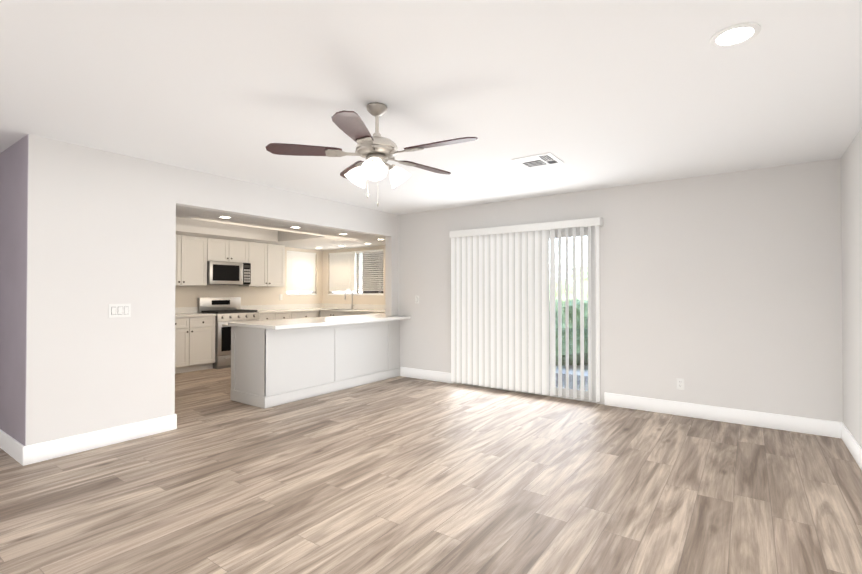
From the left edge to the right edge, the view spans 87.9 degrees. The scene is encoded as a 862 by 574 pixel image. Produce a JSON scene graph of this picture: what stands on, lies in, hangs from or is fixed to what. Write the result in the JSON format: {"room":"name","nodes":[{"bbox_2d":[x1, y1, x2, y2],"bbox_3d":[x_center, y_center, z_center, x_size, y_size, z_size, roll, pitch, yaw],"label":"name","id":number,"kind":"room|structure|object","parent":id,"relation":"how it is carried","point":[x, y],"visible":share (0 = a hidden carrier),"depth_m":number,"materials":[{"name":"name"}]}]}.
{"room":"empty living room","nodes":[
{"label":"empty living room","id":0,"kind":"room"},
{"bbox_2d":[26,134,48,445],"bbox_3d":[-4.393,0.099,4.376,3.550,2.440,0.116,0,-1,35],"label":"wall","id":1,"kind":"structure","parent":0,"point":[37,263],"depth_m":3.35,"materials":[{"name":"beige paint"}]},
{"bbox_2d":[0,134,28,445],"bbox_3d":[-3.390,0.091,3.588,1.000,2.440,0.004,0,-1,35],"label":"wall","id":2,"kind":"structure","parent":1,"relation":"attached to","point":[13,241],"depth_m":3.49,"materials":[{"name":"grey paint"}]},
{"bbox_2d":[0,429,23,464],"bbox_3d":[-3.395,1.241,3.569,1.000,0.140,0.014,0,-1,35],"label":"baseboard","id":3,"kind":"structure","parent":2,"relation":"attached to","point":[11,447],"depth_m":3.44,"materials":[{"name":"white wood"}]},
{"bbox_2d":[46,139,391,440],"bbox_3d":[-1.800,0.106,5.063,0.120,2.440,4.010,0,-1,35],"label":"wall","id":4,"kind":"structure","parent":0,"point":[111,228],"depth_m":3.79,"materials":[{"name":"beige paint"}]},
{"bbox_2d":[22,414,176,465],"bbox_3d":[-2.673,1.242,3.709,0.014,0.140,1.078,0,-1,35],"label":"baseboard","id":5,"kind":"structure","parent":4,"relation":"attached to","point":[47,450],"depth_m":3.63,"materials":[{"name":"white wood"}]},
{"bbox_2d":[109,304,130,317],"bbox_3d":[-2.630,0.200,3.781,0.011,0.115,0.162,0,-1,35],"label":"light switch","id":6,"kind":"object","parent":4,"relation":"attached to","point":[119,310],"visible":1,"depth_m":3.78,"materials":[{"name":"white plastic"}]},
{"bbox_2d":[385,214,397,315],"bbox_3d":[-0.591,-0.333,6.766,0.120,1.527,0.160,0,-1,35],"label":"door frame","id":7,"kind":"structure","parent":4,"relation":"attached to","point":[391,275],"depth_m":6.71,"materials":[{"name":"beige paint"}]},
{"bbox_2d":[175,247,322,316],"bbox_3d":[-4.082,0.134,7.772,0.120,2.440,5.780,0,-1,35],"label":"wall","id":8,"kind":"structure","parent":0,"point":[187,296],"depth_m":8.67,"materials":[{"name":"paint"}]},
{"bbox_2d":[175,235,206,285],"bbox_3d":[-4.169,-0.431,7.261,0.329,0.817,0.919,0,-1,35],"label":"upper cabinet","id":9,"kind":"object","parent":8,"relation":"attached to","point":[191,251],"depth_m":7.33,"materials":[{"name":"white paint"}]},
{"bbox_2d":[207,238,250,262],"bbox_3d":[-3.681,-0.636,7.949,0.329,0.392,0.766,0,-1,35],"label":"upper cabinet","id":10,"kind":"object","parent":8,"relation":"attached to","point":[222,250],"depth_m":7.85,"materials":[{"name":"white paint"}]},
{"bbox_2d":[207,261,250,284],"bbox_3d":[-3.632,-0.238,7.911,0.448,0.394,0.754,0,-1,35],"label":"over-the-range microwave","id":11,"kind":"object","parent":10,"relation":"attached to","point":[226,273],"visible":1,"depth_m":7.77,"materials":[{"name":"silver metal"}]},
{"bbox_2d":[175,303,322,314],"bbox_3d":[-3.728,0.397,8.143,0.020,0.100,4.478,0,-1,35],"label":"backsplash","id":12,"kind":"structure","parent":8,"relation":"attached to","point":[285,307],"depth_m":8.77,"materials":[{"name":"beige tile"}]},
{"bbox_2d":[239,243,284,286],"bbox_3d":[-3.234,-0.417,8.576,0.329,0.817,0.777,0,-1,35],"label":"upper cabinet","id":13,"kind":"object","parent":8,"relation":"attached to","point":[267,260],"depth_m":8.49,"materials":[{"name":"white paint"}]},
{"bbox_2d":[287,251,316,294],"bbox_3d":[-2.788,-0.293,9.575,0.122,0.930,0.790,0,-1,35],"label":"kitchen window","id":14,"kind":"structure","parent":8,"relation":"in","point":[301,271],"depth_m":9.57,"materials":[{"name":"white glass"}]},
{"bbox_2d":[176,217,341,250],"bbox_3d":[-3.770,-0.964,7.488,0.730,0.250,5.660,0,-1,35],"label":"ceiling soffit","id":15,"kind":"structure","parent":0,"point":[196,228],"depth_m":7.53,"materials":[{"name":"white paint"}]},
{"bbox_2d":[176,205,384,243],"bbox_3d":[-1.892,-0.978,6.152,1.280,0.250,5.660,0,-1,35],"label":"ceiling soffit","id":16,"kind":"structure","parent":0,"point":[205,215],"depth_m":6.11,"materials":[{"name":"white paint"}]},
{"bbox_2d":[218,216,231,218],"bbox_3d":[-2.526,-0.854,5.485,0.152,0.010,0.152,0,-1,35],"label":"recessed light","id":17,"kind":"object","parent":16,"relation":"attached to","point":[226,217],"visible":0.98,"depth_m":5.49,"materials":[{"name":"white plastic"}]},
{"bbox_2d":[278,230,384,248],"bbox_3d":[-1.792,-0.954,8.517,1.300,0.250,1.690,0,-1,35],"label":"ceiling soffit","id":18,"kind":"structure","parent":0,"point":[298,238],"depth_m":8.18,"materials":[{"name":"white paint"}]},
{"bbox_2d":[322,246,384,304],"bbox_3d":[-1.044,0.147,9.084,3.310,2.440,0.120,0,-1,35],"label":"wall","id":19,"kind":"structure","parent":0,"point":[362,299],"depth_m":9.55,"materials":[{"name":"paint"}]},
{"bbox_2d":[323,303,384,310],"bbox_3d":[-1.085,0.406,9.023,3.306,0.100,0.020,0,-1,35],"label":"backsplash","id":20,"kind":"structure","parent":19,"relation":"attached to","point":[366,307],"depth_m":9.15,"materials":[{"name":"beige tile"}]},
{"bbox_2d":[328,249,382,294],"bbox_3d":[-1.588,-0.294,9.462,1.630,0.930,0.122,0,-1,35],"label":"kitchen window","id":21,"kind":"structure","parent":19,"relation":"in","point":[358,272],"depth_m":9.43,"materials":[{"name":"white"}]},
{"bbox_2d":[0,367,861,573],"bbox_3d":[-1.859,1.360,3.509,8.670,0.100,10.130,0,-1,35],"label":"floor","id":22,"kind":"structure","parent":0,"point":[401,475],"depth_m":2.84,"materials":[{"name":"wood"}]},
{"bbox_2d":[175,315,215,373],"bbox_3d":[-4.058,0.913,7.166,0.604,0.871,0.917,0,-1,35],"label":"base cabinet","id":23,"kind":"object","parent":22,"relation":"on","point":[194,338],"depth_m":7.10,"materials":[{"name":"white paint"}]},
{"bbox_2d":[175,311,206,318],"bbox_3d":[-4.282,0.454,6.841,0.625,0.040,1.715,0,-1,35],"label":"countertop","id":24,"kind":"structure","parent":23,"relation":"on","point":[186,314],"depth_m":7.10,"materials":[{"name":"beige stone"}]},
{"bbox_2d":[198,297,258,368],"bbox_3d":[-3.521,0.769,7.821,0.724,1.170,0.760,0,-1,35],"label":"range","id":25,"kind":"object","parent":22,"relation":"on","point":[226,310],"visible":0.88,"depth_m":7.54,"materials":[{"name":"silver metal"}]},
{"bbox_2d":[239,315,286,322],"bbox_3d":[-3.118,0.926,8.488,0.604,0.871,0.787,0,-1,35],"label":"base cabinet","id":26,"kind":"object","parent":22,"relation":"on","point":[260,316],"depth_m":8.24,"materials":[{"name":"white paint"}]},
{"bbox_2d":[230,327,302,408],"bbox_3d":[-1.950,0.893,5.269,0.689,0.871,0.480,0,-1,35],"label":"base cabinet","id":27,"kind":"object","parent":22,"relation":"on","point":[284,354],"depth_m":5.07,"materials":[{"name":"white paint"}]},
{"bbox_2d":[228,311,410,330],"bbox_3d":[-1.128,0.449,6.332,1.000,0.040,3.203,0,-1,35],"label":"countertop","id":28,"kind":"structure","parent":27,"relation":"on","point":[324,320],"depth_m":5.63,"materials":[{"name":"white stone"}]},
{"bbox_2d":[287,311,322,318],"bbox_3d":[-2.717,0.931,8.995,0.668,0.871,0.752,0,-1,35],"label":"base cabinet","id":29,"kind":"object","parent":22,"relation":"on","point":[290,314],"depth_m":8.76,"materials":[{"name":"white paint"}]},
{"bbox_2d":[257,307,310,314],"bbox_3d":[-2.936,0.473,8.733,0.625,0.040,1.388,0,-1,35],"label":"countertop","id":30,"kind":"structure","parent":29,"relation":"on","point":[292,308],"depth_m":8.42,"materials":[{"name":"beige stone"}]},
{"bbox_2d":[311,307,378,314],"bbox_3d":[-1.261,0.473,8.775,3.306,0.040,0.625,0,-1,35],"label":"countertop","id":31,"kind":"structure","parent":29,"relation":"on","point":[360,309],"depth_m":8.55,"materials":[{"name":"beige stone"}]},
{"bbox_2d":[323,307,354,310],"bbox_3d":[-1.803,0.558,9.142,0.720,0.198,0.400,0,-1,35],"label":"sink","id":32,"kind":"object","parent":31,"relation":"in","point":[324,308],"depth_m":9.43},
{"bbox_2d":[343,291,354,306],"bbox_3d":[-1.673,0.253,9.263,0.130,0.411,0.242,0,-1,35],"label":"faucet","id":33,"kind":"object","parent":31,"relation":"on","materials":[{"name":"silver metal"}]},
{"bbox_2d":[303,327,318,398],"bbox_3d":[-1.735,0.896,5.579,0.681,0.871,0.524,0,-1,35],"label":"base cabinet","id":34,"kind":"object","parent":22,"relation":"on","point":[310,334],"depth_m":5.39,"materials":[{"name":"white paint"}]},
{"bbox_2d":[319,323,350,394],"bbox_3d":[-1.499,0.900,5.903,0.689,0.871,0.524,0,-1,35],"label":"base cabinet","id":35,"kind":"object","parent":22,"relation":"on","point":[334,342],"depth_m":5.70,"materials":[{"name":"white paint"}]},
{"bbox_2d":[323,311,350,314],"bbox_3d":[-1.756,0.933,9.134,0.862,0.871,0.604,0,-1,35],"label":"base cabinet","id":36,"kind":"object","parent":22,"relation":"on","point":[324,312],"depth_m":8.84,"materials":[{"name":"white paint"}]},
{"bbox_2d":[351,311,358,314],"bbox_3d":[-1.195,0.929,8.734,0.764,0.871,0.604,0,-1,35],"label":"base cabinet","id":37,"kind":"object","parent":22,"relation":"on","point":[352,312],"depth_m":8.54,"materials":[{"name":"white paint"}]},
{"bbox_2d":[351,323,370,386],"bbox_3d":[-1.271,0.903,6.231,0.681,0.871,0.524,0,-1,35],"label":"base cabinet","id":38,"kind":"object","parent":22,"relation":"on","point":[360,332],"depth_m":6.08,"materials":[{"name":"white paint"}]},
{"bbox_2d":[371,323,382,382],"bbox_3d":[-1.055,0.906,6.534,0.681,0.871,0.469,0,-1,35],"label":"base cabinet","id":39,"kind":"object","parent":22,"relation":"on","point":[376,328],"depth_m":6.34,"materials":[{"name":"white paint"}]},
{"bbox_2d":[383,319,401,378],"bbox_3d":[-0.867,0.909,6.791,0.689,0.871,0.415,0,-1,35],"label":"base cabinet","id":40,"kind":"object","parent":22,"relation":"on","point":[391,329],"depth_m":6.60,"materials":[{"name":"white paint"}]},
{"bbox_2d":[0,0,861,214],"bbox_3d":[-1.859,-1.180,3.535,8.670,0.100,10.130,0,-1,35],"label":"ceiling","id":41,"kind":"structure","parent":0,"point":[596,94],"depth_m":2.55,"materials":[{"name":"white paint"}]},
{"bbox_2d":[266,102,477,206],"bbox_3d":[-0.299,-0.814,2.819,1.261,0.644,1.261,0,-1,35],"label":"ceiling fan","id":42,"kind":"object","parent":41,"relation":"hanging from","point":[377,151],"visible":1,"depth_m":2.72,"materials":[{"name":"brown wood"}]},
{"bbox_2d":[512,152,563,168],"bbox_3d":[0.952,-1.119,3.980,0.350,0.011,0.350,0,-1,35],"label":"ceiling vent","id":43,"kind":"object","parent":41,"relation":"in","point":[539,160],"visible":1,"depth_m":3.95,"materials":[{"name":"white plastic"}]},
{"bbox_2d":[710,22,760,47],"bbox_3d":[1.378,-1.140,2.030,0.193,0.010,0.193,0,-1,35],"label":"recessed light","id":44,"kind":"object","parent":41,"relation":"in","point":[731,35],"visible":1,"depth_m":2.02,"materials":[{"name":"white plastic"}]},
{"bbox_2d":[398,158,842,421],"bbox_3d":[1.576,0.109,5.391,5.000,2.440,0.120,0,-1,35],"label":"wall","id":45,"kind":"structure","parent":0,"point":[722,290],"depth_m":4.49,"materials":[{"name":"beige paint"}]},
{"bbox_2d":[400,367,452,382],"bbox_3d":[-0.076,1.270,6.473,0.940,0.140,0.014,0,-1,35],"label":"baseboard","id":46,"kind":"structure","parent":45,"relation":"attached to","point":[426,374],"depth_m":6.46,"materials":[{"name":"white wood"}]},
{"bbox_2d":[464,226,596,402],"bbox_3d":[1.183,0.317,5.666,1.800,2.030,0.105,0,-1,35],"label":"sliding door","id":47,"kind":"structure","parent":45,"relation":"in","point":[593,352],"depth_m":5.27,"materials":[{"name":"white"}]},
{"bbox_2d":[449,217,602,401],"bbox_3d":[1.100,0.264,5.583,2.000,2.065,0.113,0,-1,35],"label":"vertical blinds","id":48,"kind":"object","parent":47,"relation":"attached to","point":[503,330],"visible":1,"depth_m":5.59,"materials":[{"name":"white plastic"}]},
{"bbox_2d":[676,378,683,389],"bbox_3d":[2.564,0.997,4.598,0.070,0.115,0.009,0,-1,35],"label":"outlet","id":49,"kind":"object","parent":45,"relation":"attached to","point":[680,383],"visible":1,"depth_m":4.59,"materials":[{"name":"white plastic"}]},
{"bbox_2d":[604,392,842,437],"bbox_3d":[2.763,1.250,4.453,1.990,0.140,0.014,0,-1,35],"label":"baseboard","id":50,"kind":"structure","parent":45,"relation":"attached to","point":[820,427],"depth_m":4.34,"materials":[{"name":"white wood"}]},
{"bbox_2d":[841,128,861,447],"bbox_3d":[1.227,0.059,0.485,0.120,2.440,8.520,0,-1,35],"label":"wall","id":51,"kind":"structure","parent":0,"point":[851,203],"depth_m":3.50,"materials":[{"name":"beige paint"}]},
{"bbox_2d":[841,423,861,469],"bbox_3d":[1.133,1.209,0.458,0.014,0.140,8.386,0,-1,35],"label":"baseboard","id":52,"kind":"structure","parent":51,"relation":"attached to","point":[852,444],"depth_m":3.47,"materials":[{"name":"white wood"}]}
]}

